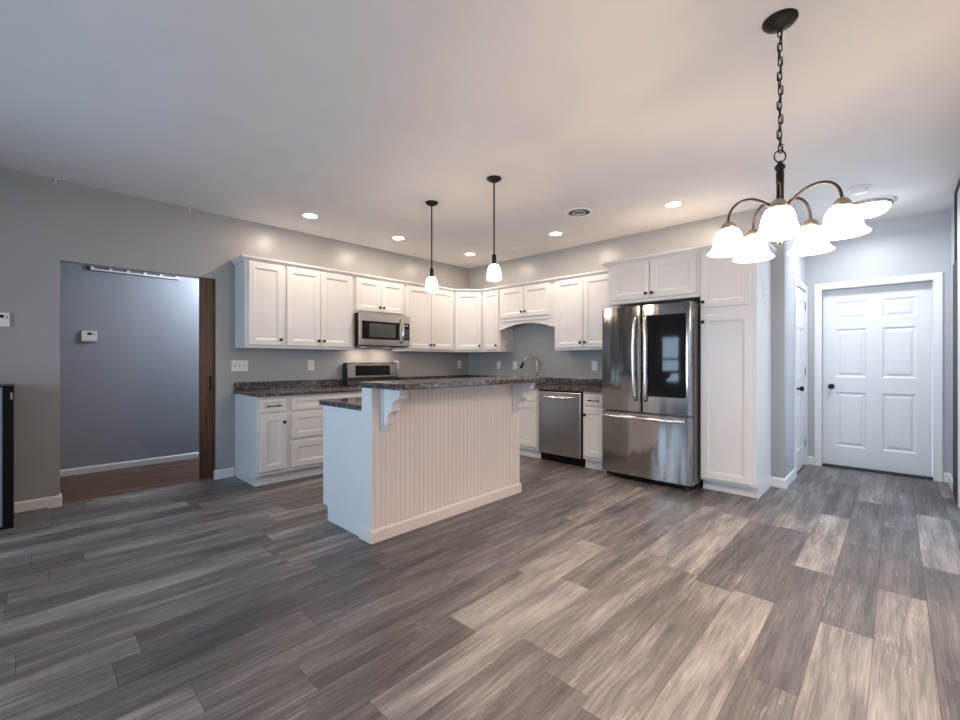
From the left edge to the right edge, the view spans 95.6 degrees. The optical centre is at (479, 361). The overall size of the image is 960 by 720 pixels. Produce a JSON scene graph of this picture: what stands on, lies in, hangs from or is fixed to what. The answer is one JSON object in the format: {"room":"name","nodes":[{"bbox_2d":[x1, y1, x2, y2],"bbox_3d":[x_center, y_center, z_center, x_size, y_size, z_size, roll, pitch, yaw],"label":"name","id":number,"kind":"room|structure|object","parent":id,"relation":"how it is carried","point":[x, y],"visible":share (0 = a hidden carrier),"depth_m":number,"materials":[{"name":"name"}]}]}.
{"room":"kitchen","nodes":[
{"label":"kitchen","id":0,"kind":"room"},
{"bbox_2d":[60,262,198,469],"bbox_3d":[-3.812,-0.031,4.455,1.276,2.500,5.100,0,0,44],"label":"wall","id":1,"kind":"structure","parent":0,"point":[131,393],"depth_m":4.98,"materials":[{"name":"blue paint"}]},
{"bbox_2d":[81,331,96,340],"bbox_3d":[-4.260,-0.273,4.741,0.030,0.112,0.128,0,0,44],"label":"thermostat","id":2,"kind":"object","parent":1,"relation":"attached to","point":[85,335],"visible":1,"depth_m":4.73,"materials":[{"name":"white plastic"}]},
{"bbox_2d":[60,452,198,476],"bbox_3d":[-4.195,1.183,4.822,0.014,0.072,4.900,0,0,44],"label":"baseboard","id":3,"kind":"structure","parent":1,"relation":"attached to","point":[119,465],"depth_m":4.97,"materials":[{"name":"white wood"}]},
{"bbox_2d":[87,266,178,279],"bbox_3d":[-3.982,-1.042,5.033,0.030,0.102,0.840,0,0,44],"label":"wall rail","id":4,"kind":"object","parent":1,"relation":"attached to","point":[91,268],"visible":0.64,"depth_m":5.01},
{"bbox_2d":[0,167,468,501],"bbox_3d":[-2.574,-0.151,4.737,0.120,2.740,7.020,0,0,44],"label":"wall","id":5,"kind":"structure","parent":0,"point":[45,223],"depth_m":3.98,"materials":[{"name":"grey paint"}]},
{"bbox_2d":[0,312,9,326],"bbox_3d":[-3.747,-0.326,3.403,0.030,0.110,0.095,0,0,44],"label":"thermostat","id":6,"kind":"object","parent":5,"relation":"attached to","point":[4,317],"visible":1,"depth_m":3.41,"materials":[{"name":"white plastic"}]},
{"bbox_2d":[14,467,234,512],"bbox_3d":[-3.566,1.171,3.692,0.134,0.095,2.658,0,0,44],"label":"baseboard","id":7,"kind":"structure","parent":5,"relation":"attached to","point":[53,501],"depth_m":3.59,"materials":[{"name":"white wood"}]},
{"bbox_2d":[199,278,214,479],"bbox_3d":[-2.565,0.173,4.746,0.038,2.064,0.855,0,0,44],"label":"door","id":8,"kind":"structure","parent":5,"relation":"in","point":[206,286],"depth_m":4.47,"materials":[{"name":"brown wood"}]},
{"bbox_2d":[231,360,247,370],"bbox_3d":[-2.564,0.049,4.649,0.018,0.116,0.163,0,0,44],"label":"light switch","id":9,"kind":"object","parent":5,"relation":"attached to","point":[236,365],"visible":1,"depth_m":4.65,"materials":[{"name":"white plastic"}]},
{"bbox_2d":[235,261,284,348],"bbox_3d":[-2.336,-0.590,4.640,0.354,0.906,0.396,0,0,44],"label":"upper cabinet","id":10,"kind":"object","parent":5,"relation":"attached to","point":[259,287],"visible":1,"depth_m":4.53,"materials":[{"name":"white paint"}]},
{"bbox_2d":[234,379,341,389],"bbox_3d":[-2.174,0.265,5.051,0.020,0.080,1.237,0,0,44],"label":"backsplash","id":11,"kind":"structure","parent":5,"relation":"attached to","point":[327,382],"depth_m":4.98,"materials":[{"name":"stone"}]},
{"bbox_2d":[308,360,313,369],"bbox_3d":[-2.025,0.049,5.218,0.009,0.120,0.076,0,0,44],"label":"wall outlet","id":12,"kind":"object","parent":5,"relation":"attached to","point":[310,362],"visible":1,"depth_m":5.21,"materials":[{"name":"white plastic"}]},
{"bbox_2d":[284,267,353,349],"bbox_3d":[-1.909,-0.590,5.085,0.354,0.906,0.836,0,0,44],"label":"upper cabinet","id":13,"kind":"object","parent":5,"relation":"attached to","point":[319,306],"visible":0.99,"depth_m":4.95,"materials":[{"name":"white paint"}]},
{"bbox_2d":[354,278,404,315],"bbox_3d":[-1.359,-0.818,5.659,0.354,0.450,0.751,0,0,44],"label":"upper cabinet","id":14,"kind":"object","parent":5,"relation":"attached to","point":[370,296],"visible":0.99,"depth_m":5.53,"materials":[{"name":"white paint"}]},
{"bbox_2d":[354,312,409,347],"bbox_3d":[-1.315,-0.383,5.615,0.478,0.412,0.750,0,0,44],"label":"microwave","id":15,"kind":"object","parent":14,"relation":"attached to","point":[371,330],"visible":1,"depth_m":5.45,"materials":[{"name":"silver metal"}]},
{"bbox_2d":[392,285,453,351],"bbox_3d":[-0.790,-0.590,6.255,0.354,0.906,0.895,0,0,44],"label":"upper cabinet","id":16,"kind":"object","parent":5,"relation":"attached to","point":[431,314],"visible":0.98,"depth_m":6.14,"materials":[{"name":"white paint"}]},
{"bbox_2d":[452,293,485,352],"bbox_3d":[-0.174,-0.590,6.708,0.615,0.906,0.608,0,0,44],"label":"upper cabinet","id":17,"kind":"object","parent":5,"relation":"attached to","point":[468,307],"visible":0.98,"depth_m":6.49,"materials":[{"name":"white paint"}]},
{"bbox_2d":[231,254,607,292],"bbox_3d":[-0.644,-1.042,5.549,4.220,0.060,1.780,0,0,-9],"label":"crown molding","id":18,"kind":"structure","parent":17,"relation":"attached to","point":[241,258],"depth_m":5.36,"materials":[{"name":"white paint"}]},
{"bbox_2d":[0,455,959,719],"bbox_3d":[-0.107,1.219,3.320,5.524,0.001,8.384,0,0,44],"label":"floor","id":19,"kind":"structure","parent":0,"point":[903,682],"depth_m":2.15,"materials":[{"name":"plastic"}]},
{"bbox_2d":[0,508,50,536],"bbox_3d":[-3.859,1.212,2.871,0.574,0.012,1.447,0,0,44],"label":"hearth pad","id":20,"kind":"object","parent":19,"relation":"on","point":[31,520],"visible":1,"depth_m":3.27,"materials":[{"name":"tile"}]},
{"bbox_2d":[0,384,13,529],"bbox_3d":[-3.913,0.692,2.901,0.426,1.030,1.100,0,0,44],"label":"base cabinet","id":21,"kind":"object","parent":20,"relation":"on","point":[6,390],"visible":1,"depth_m":3.13,"materials":[{"name":"black plastic"}]},
{"bbox_2d":[235,394,289,486],"bbox_3d":[-2.244,0.782,4.500,0.680,0.874,0.321,0,0,44],"label":"base cabinet","id":22,"kind":"object","parent":19,"relation":"on","point":[262,424],"visible":0.99,"depth_m":4.32,"materials":[{"name":"white paint"}]},
{"bbox_2d":[288,391,361,479],"bbox_3d":[-1.820,0.782,4.943,0.680,0.874,0.903,0,0,44],"label":"base cabinet","id":23,"kind":"object","parent":19,"relation":"on","point":[306,414],"visible":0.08,"depth_m":4.54,"materials":[{"name":"white paint"}]},
{"bbox_2d":[233,379,361,396],"bbox_3d":[-1.942,0.284,4.824,0.670,0.119,1.244,0,0,44],"label":"countertop","id":24,"kind":"structure","parent":23,"relation":"on","point":[296,387],"depth_m":4.79,"materials":[{"name":"stone"}]},
{"bbox_2d":[343,363,397,386],"bbox_3d":[-1.212,0.619,5.519,0.727,1.200,0.757,0,0,44],"label":"range","id":25,"kind":"object","parent":19,"relation":"on","point":[353,373],"visible":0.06,"depth_m":5.62,"materials":[{"name":"silver metal"}]},
{"bbox_2d":[323,382,534,543],"bbox_3d":[-0.359,0.700,3.656,0.916,1.038,1.604,0,0,44],"label":"kitchen island","id":26,"kind":"object","parent":19,"relation":"on","point":[409,460],"visible":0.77,"depth_m":3.26,"materials":[{"name":"white paint"}]},
{"bbox_2d":[319,397,361,410],"bbox_3d":[-0.488,0.322,3.783,0.609,0.039,1.610,0,0,44],"label":"island countertop","id":27,"kind":"structure","parent":26,"relation":"on","point":[355,403],"depth_m":3.26,"materials":[{"name":"stone"}]},
{"bbox_2d":[358,376,544,389],"bbox_3d":[-0.111,0.160,3.416,0.463,0.040,1.613,0,0,44],"label":"countertop","id":28,"kind":"structure","parent":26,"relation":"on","point":[497,380],"depth_m":3.05,"materials":[{"name":"stone"}]},
{"bbox_2d":[520,389,540,458],"bbox_3d":[0.602,0.782,5.918,0.899,0.874,0.676,0,0,44],"label":"base cabinet","id":29,"kind":"object","parent":19,"relation":"on","point":[529,412],"visible":0.07,"depth_m":5.49,"materials":[{"name":"white paint"}]},
{"bbox_2d":[539,389,584,466],"bbox_3d":[1.139,0.782,5.380,0.608,0.866,0.697,0,0,44],"label":"dishwasher","id":30,"kind":"object","parent":19,"relation":"on","point":[560,411],"visible":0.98,"depth_m":5.14,"materials":[{"name":"silver metal"}]},
{"bbox_2d":[583,392,605,470],"bbox_3d":[1.482,0.782,5.072,0.299,0.874,0.680,0,0,44],"label":"base cabinet","id":31,"kind":"object","parent":19,"relation":"on","point":[592,401],"visible":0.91,"depth_m":4.88,"materials":[{"name":"white paint"}]},
{"bbox_2d":[602,301,702,489],"bbox_3d":[1.849,0.326,4.563,0.912,1.785,0.815,0,0,44],"label":"refrigerator","id":32,"kind":"object","parent":19,"relation":"on","point":[651,353],"visible":0.99,"depth_m":4.25,"materials":[{"name":"silver metal"}]},
{"bbox_2d":[699,241,776,498],"bbox_3d":[2.464,0.070,4.147,0.509,2.298,0.663,0,0,44],"label":"pantry cabinet","id":33,"kind":"object","parent":19,"relation":"on","point":[735,315],"visible":0.96,"depth_m":3.96,"materials":[{"name":"white paint"}]},
{"bbox_2d":[763,284,769,297],"bbox_3d":[2.631,-0.646,3.991,0.047,0.120,0.040,0,0,44],"label":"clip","id":34,"kind":"object","parent":33,"relation":"attached to","point":[764,288],"visible":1,"depth_m":3.99,"materials":[{"name":"white plastic"}]},
{"bbox_3d":[-0.172,0.782,6.459,0.964,0.874,0.964,0,0,44],"label":"base cabinet","id":35,"kind":"object","parent":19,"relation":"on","visible":0},
{"bbox_2d":[398,375,601,392],"bbox_3d":[0.303,0.284,5.638,2.788,0.119,1.495,0,0,44],"label":"countertop","id":36,"kind":"structure","parent":35,"relation":"on","point":[565,384],"depth_m":5.66,"materials":[{"name":"stone"}]},
{"bbox_2d":[520,356,540,382],"bbox_3d":[0.708,0.119,6.110,0.302,0.372,0.068,0,0,12],"label":"faucet","id":37,"kind":"object","parent":36,"relation":"on","point":[522,364],"visible":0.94,"depth_m":6.09,"materials":[{"name":"silver metal"}]},
{"bbox_2d":[535,383,556,384],"bbox_3d":[0.597,0.369,5.903,0.786,0.140,0.486,0,0,44],"label":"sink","id":38,"kind":"object","parent":36,"relation":"in","point":[535,383],"visible":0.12,"depth_m":5.91,"materials":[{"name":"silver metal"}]},
{"bbox_2d":[0,0,959,268],"bbox_3d":[-0.113,-1.571,3.271,5.705,0.100,8.545,0,0,44],"label":"ceiling","id":39,"kind":"structure","parent":0,"point":[356,115],"depth_m":2.58,"materials":[{"name":"white paint"}]},
{"bbox_2d":[301,213,319,218],"bbox_3d":[-1.774,-1.517,4.550,0.184,0.008,0.184,0,0,44],"label":"recessed light","id":40,"kind":"object","parent":39,"relation":"in","point":[305,215],"visible":1,"depth_m":4.54,"materials":[{"name":"white"}]},
{"bbox_2d":[391,236,405,239],"bbox_3d":[-1.006,-1.517,5.369,0.184,0.008,0.184,0,0,44],"label":"recessed light","id":41,"kind":"object","parent":39,"relation":"in","point":[392,237],"visible":1,"depth_m":5.37,"materials":[{"name":"white"}]},
{"bbox_2d":[425,200,437,291],"bbox_3d":[-0.463,-1.092,4.173,0.124,0.858,0.123,0,0,44],"label":"pendant light","id":42,"kind":"object","parent":39,"relation":"hanging from","point":[431,283],"visible":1,"depth_m":4.15,"materials":[{"name":"white glass"}]},
{"bbox_2d":[430,268,433,276],"bbox_3d":[-0.463,-0.845,4.173,0.044,0.088,0.043,0,0,44],"label":"socket","id":43,"kind":"object","parent":42,"relation":"attached to","point":[431,269],"depth_m":4.16,"materials":[{"name":"metal"}]},
{"bbox_2d":[464,252,475,255],"bbox_3d":[-0.141,-1.517,6.176,0.184,0.008,0.184,0,0,44],"label":"recessed light","id":44,"kind":"object","parent":39,"relation":"in","point":[467,253],"visible":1,"depth_m":6.18,"materials":[{"name":"white"}]},
{"bbox_2d":[487,175,501,281],"bbox_3d":[0.117,-1.092,3.623,0.124,0.858,0.123,0,0,44],"label":"pendant light","id":45,"kind":"object","parent":39,"relation":"hanging from","point":[494,273],"visible":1,"depth_m":3.60,"materials":[{"name":"white glass"}]},
{"bbox_2d":[492,254,495,263],"bbox_3d":[0.117,-0.845,3.623,0.044,0.088,0.043,0,0,44],"label":"socket","id":46,"kind":"object","parent":45,"relation":"attached to","point":[493,255],"depth_m":3.61,"materials":[{"name":"brown metal"}]},
{"bbox_2d":[509,247,526,251],"bbox_3d":[0.517,-1.516,5.927,0.240,0.010,0.240,0,0,44],"label":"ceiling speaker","id":47,"kind":"object","parent":39,"relation":"attached to","point":[515,249],"visible":1,"depth_m":5.90},
{"bbox_2d":[548,231,562,235],"bbox_3d":[0.902,-1.517,5.192,0.184,0.008,0.184,0,0,44],"label":"recessed light","id":48,"kind":"object","parent":39,"relation":"in","point":[556,233],"visible":1,"depth_m":5.17,"materials":[{"name":"white"}]},
{"bbox_2d":[564,207,594,217],"bbox_3d":[1.013,-1.515,4.452,0.310,0.013,0.310,0,0,44],"label":"ceiling vent","id":49,"kind":"object","parent":39,"relation":"in","point":[579,212],"visible":1,"depth_m":4.45,"materials":[{"name":"white metal"}]},
{"bbox_2d":[663,201,683,207],"bbox_3d":[1.875,-1.517,4.216,0.184,0.008,0.184,0,0,44],"label":"recessed light","id":50,"kind":"object","parent":39,"relation":"in","point":[673,204],"visible":1,"depth_m":4.22,"materials":[{"name":"white"}]},
{"bbox_2d":[707,8,871,262],"bbox_3d":[1.330,-1.013,1.916,0.587,1.014,0.580,0,0,44],"label":"chandelier","id":51,"kind":"object","parent":39,"relation":"hanging from","point":[844,220],"visible":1,"depth_m":1.93,"materials":[{"name":"white glass"}]},
{"bbox_2d":[849,184,871,194],"bbox_3d":[3.327,-1.498,3.809,0.150,0.047,0.150,0,0,44],"label":"smoke detector","id":52,"kind":"object","parent":39,"relation":"attached to","point":[859,189],"visible":1,"depth_m":3.77,"materials":[{"name":"white plastic"}]},
{"bbox_2d":[853,197,893,219],"bbox_3d":[3.754,-1.447,4.220,0.384,0.147,0.384,0,0,44],"label":"dome light","id":53,"kind":"object","parent":39,"relation":"attached to","point":[869,208],"visible":0.65,"depth_m":4.09,"materials":[{"name":"white glass"}]},
{"bbox_2d":[1,458,959,719],"bbox_3d":[-0.566,1.259,3.773,6.815,0.079,8.405,0,0,44],"label":"floor","id":54,"kind":"structure","parent":0,"point":[80,487],"depth_m":4.20,"materials":[{"name":"brown wood"}]},
{"bbox_2d":[469,206,786,477],"bbox_3d":[1.408,-0.151,5.701,4.300,2.740,0.120,0,0,44],"label":"wall","id":55,"kind":"structure","parent":0,"point":[536,340],"depth_m":5.54,"materials":[{"name":"grey paint"}]},
{"bbox_2d":[483,291,512,351],"bbox_3d":[0.252,-0.590,6.476,0.335,0.906,0.354,0,0,44],"label":"upper cabinet","id":56,"kind":"object","parent":55,"relation":"attached to","point":[495,339],"visible":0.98,"depth_m":6.37,"materials":[{"name":"white paint"}]},
{"bbox_2d":[497,361,500,368],"bbox_3d":[0.286,0.059,6.686,0.074,0.118,0.009,0,0,44],"label":"wall outlet","id":57,"kind":"object","parent":55,"relation":"attached to","point":[498,362],"visible":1,"depth_m":6.68,"materials":[{"name":"white plastic"}]},
{"bbox_2d":[398,375,601,384],"bbox_3d":[0.303,0.265,5.638,2.788,0.080,1.495,0,0,44],"label":"backsplash","id":58,"kind":"structure","parent":55,"relation":"attached to","point":[582,381],"depth_m":5.98,"materials":[{"name":"stone"}]},
{"bbox_2d":[513,361,516,368],"bbox_3d":[0.517,0.061,6.464,0.076,0.118,0.008,0,0,44],"label":"wall switch","id":59,"kind":"object","parent":55,"relation":"attached to","point":[514,362],"visible":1,"depth_m":6.46,"materials":[{"name":"white plastic"}]},
{"bbox_2d":[500,283,554,329],"bbox_3d":[0.712,-0.746,6.036,0.937,0.594,0.354,0,0,44],"label":"upper cabinet","id":60,"kind":"object","parent":55,"relation":"attached to","point":[534,303],"visible":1,"depth_m":5.90,"materials":[{"name":"white paint"}]},
{"bbox_2d":[555,274,618,350],"bbox_3d":[1.376,-0.590,5.400,0.899,0.906,0.354,0,0,44],"label":"upper cabinet","id":61,"kind":"object","parent":55,"relation":"attached to","point":[580,302],"visible":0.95,"depth_m":5.34,"materials":[{"name":"white paint"}]},
{"bbox_2d":[592,361,596,370],"bbox_3d":[1.461,0.059,5.561,0.080,0.124,0.008,0,0,44],"label":"wall outlet","id":62,"kind":"object","parent":55,"relation":"attached to","point":[594,363],"visible":1,"depth_m":5.56,"materials":[{"name":"white plastic"}]},
{"bbox_2d":[601,246,699,307],"bbox_3d":[1.919,-0.846,4.667,0.996,0.466,0.661,0,0,44],"label":"upper cabinet","id":63,"kind":"object","parent":55,"relation":"attached to","point":[670,276],"visible":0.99,"depth_m":4.40,"materials":[{"name":"white paint"}]},
{"bbox_2d":[787,221,805,474],"bbox_3d":[3.438,-0.151,4.800,0.120,2.740,1.385,0,0,44],"label":"wall","id":64,"kind":"structure","parent":0,"point":[796,265],"depth_m":4.45,"materials":[{"name":"paint"}]},
{"bbox_2d":[771,468,795,488],"bbox_3d":[3.069,1.171,4.396,0.122,0.095,0.559,0,0,44],"label":"baseboard","id":65,"kind":"structure","parent":64,"relation":"attached to","point":[777,482],"depth_m":4.21,"materials":[{"name":"white wood"}]},
{"bbox_2d":[794,277,807,476],"bbox_3d":[3.594,0.166,4.855,0.104,2.105,0.820,0,0,44],"label":"door","id":66,"kind":"structure","parent":64,"relation":"in","point":[800,297],"depth_m":4.88,"materials":[{"name":"white paint"}]},
{"bbox_2d":[806,210,949,481],"bbox_3d":[4.346,-0.151,4.820,1.165,2.740,0.140,0,0,44],"label":"wall","id":67,"kind":"structure","parent":0,"point":[916,244],"depth_m":4.67,"materials":[{"name":"paint"}]},
{"bbox_2d":[808,456,813,464],"bbox_3d":[3.899,1.171,5.141,0.073,0.095,0.014,0,0,44],"label":"baseboard","id":68,"kind":"structure","parent":67,"relation":"attached to","point":[810,458],"depth_m":5.13,"materials":[{"name":"white wood"}]},
{"bbox_2d":[814,272,942,481],"bbox_3d":[4.350,0.159,4.804,1.042,2.120,0.158,0,0,44],"label":"door","id":69,"kind":"structure","parent":67,"relation":"in","point":[877,341],"depth_m":4.79,"materials":[{"name":"white paint"}]},
{"bbox_2d":[944,472,948,482],"bbox_3d":[4.697,1.171,4.377,0.046,0.095,0.014,0,0,44],"label":"baseboard","id":70,"kind":"structure","parent":67,"relation":"attached to","point":[945,474],"depth_m":4.38,"materials":[{"name":"white wood"}]},
{"bbox_2d":[950,187,959,477],"bbox_3d":[1.946,-0.151,1.383,0.120,2.740,8.425,0,0,44],"label":"wall","id":71,"kind":"structure","parent":0,"point":[958,193],"depth_m":4.27,"materials":[{"name":"paint"}]},
{"bbox_2d":[948,473,952,491],"bbox_3d":[1.849,1.171,1.379,0.014,0.095,8.285,0,0,44],"label":"baseboard","id":72,"kind":"structure","parent":71,"relation":"attached to","point":[950,479],"depth_m":4.19,"materials":[{"name":"white wood"}]},
{"bbox_2d":[953,178,959,503],"bbox_3d":[1.667,-0.151,1.190,0.016,2.740,7.760,0,0,44],"label":"trim","id":73,"kind":"structure","parent":71,"relation":"attached to","point":[955,265],"depth_m":3.81,"materials":[{"name":"white wood"}]},
{"bbox_2d":[958,252,959,507],"bbox_3d":[3.463,0.156,3.017,0.088,2.125,1.755,0,0,44],"label":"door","id":74,"kind":"structure","parent":71,"relation":"in","point":[959,252],"depth_m":3.62,"materials":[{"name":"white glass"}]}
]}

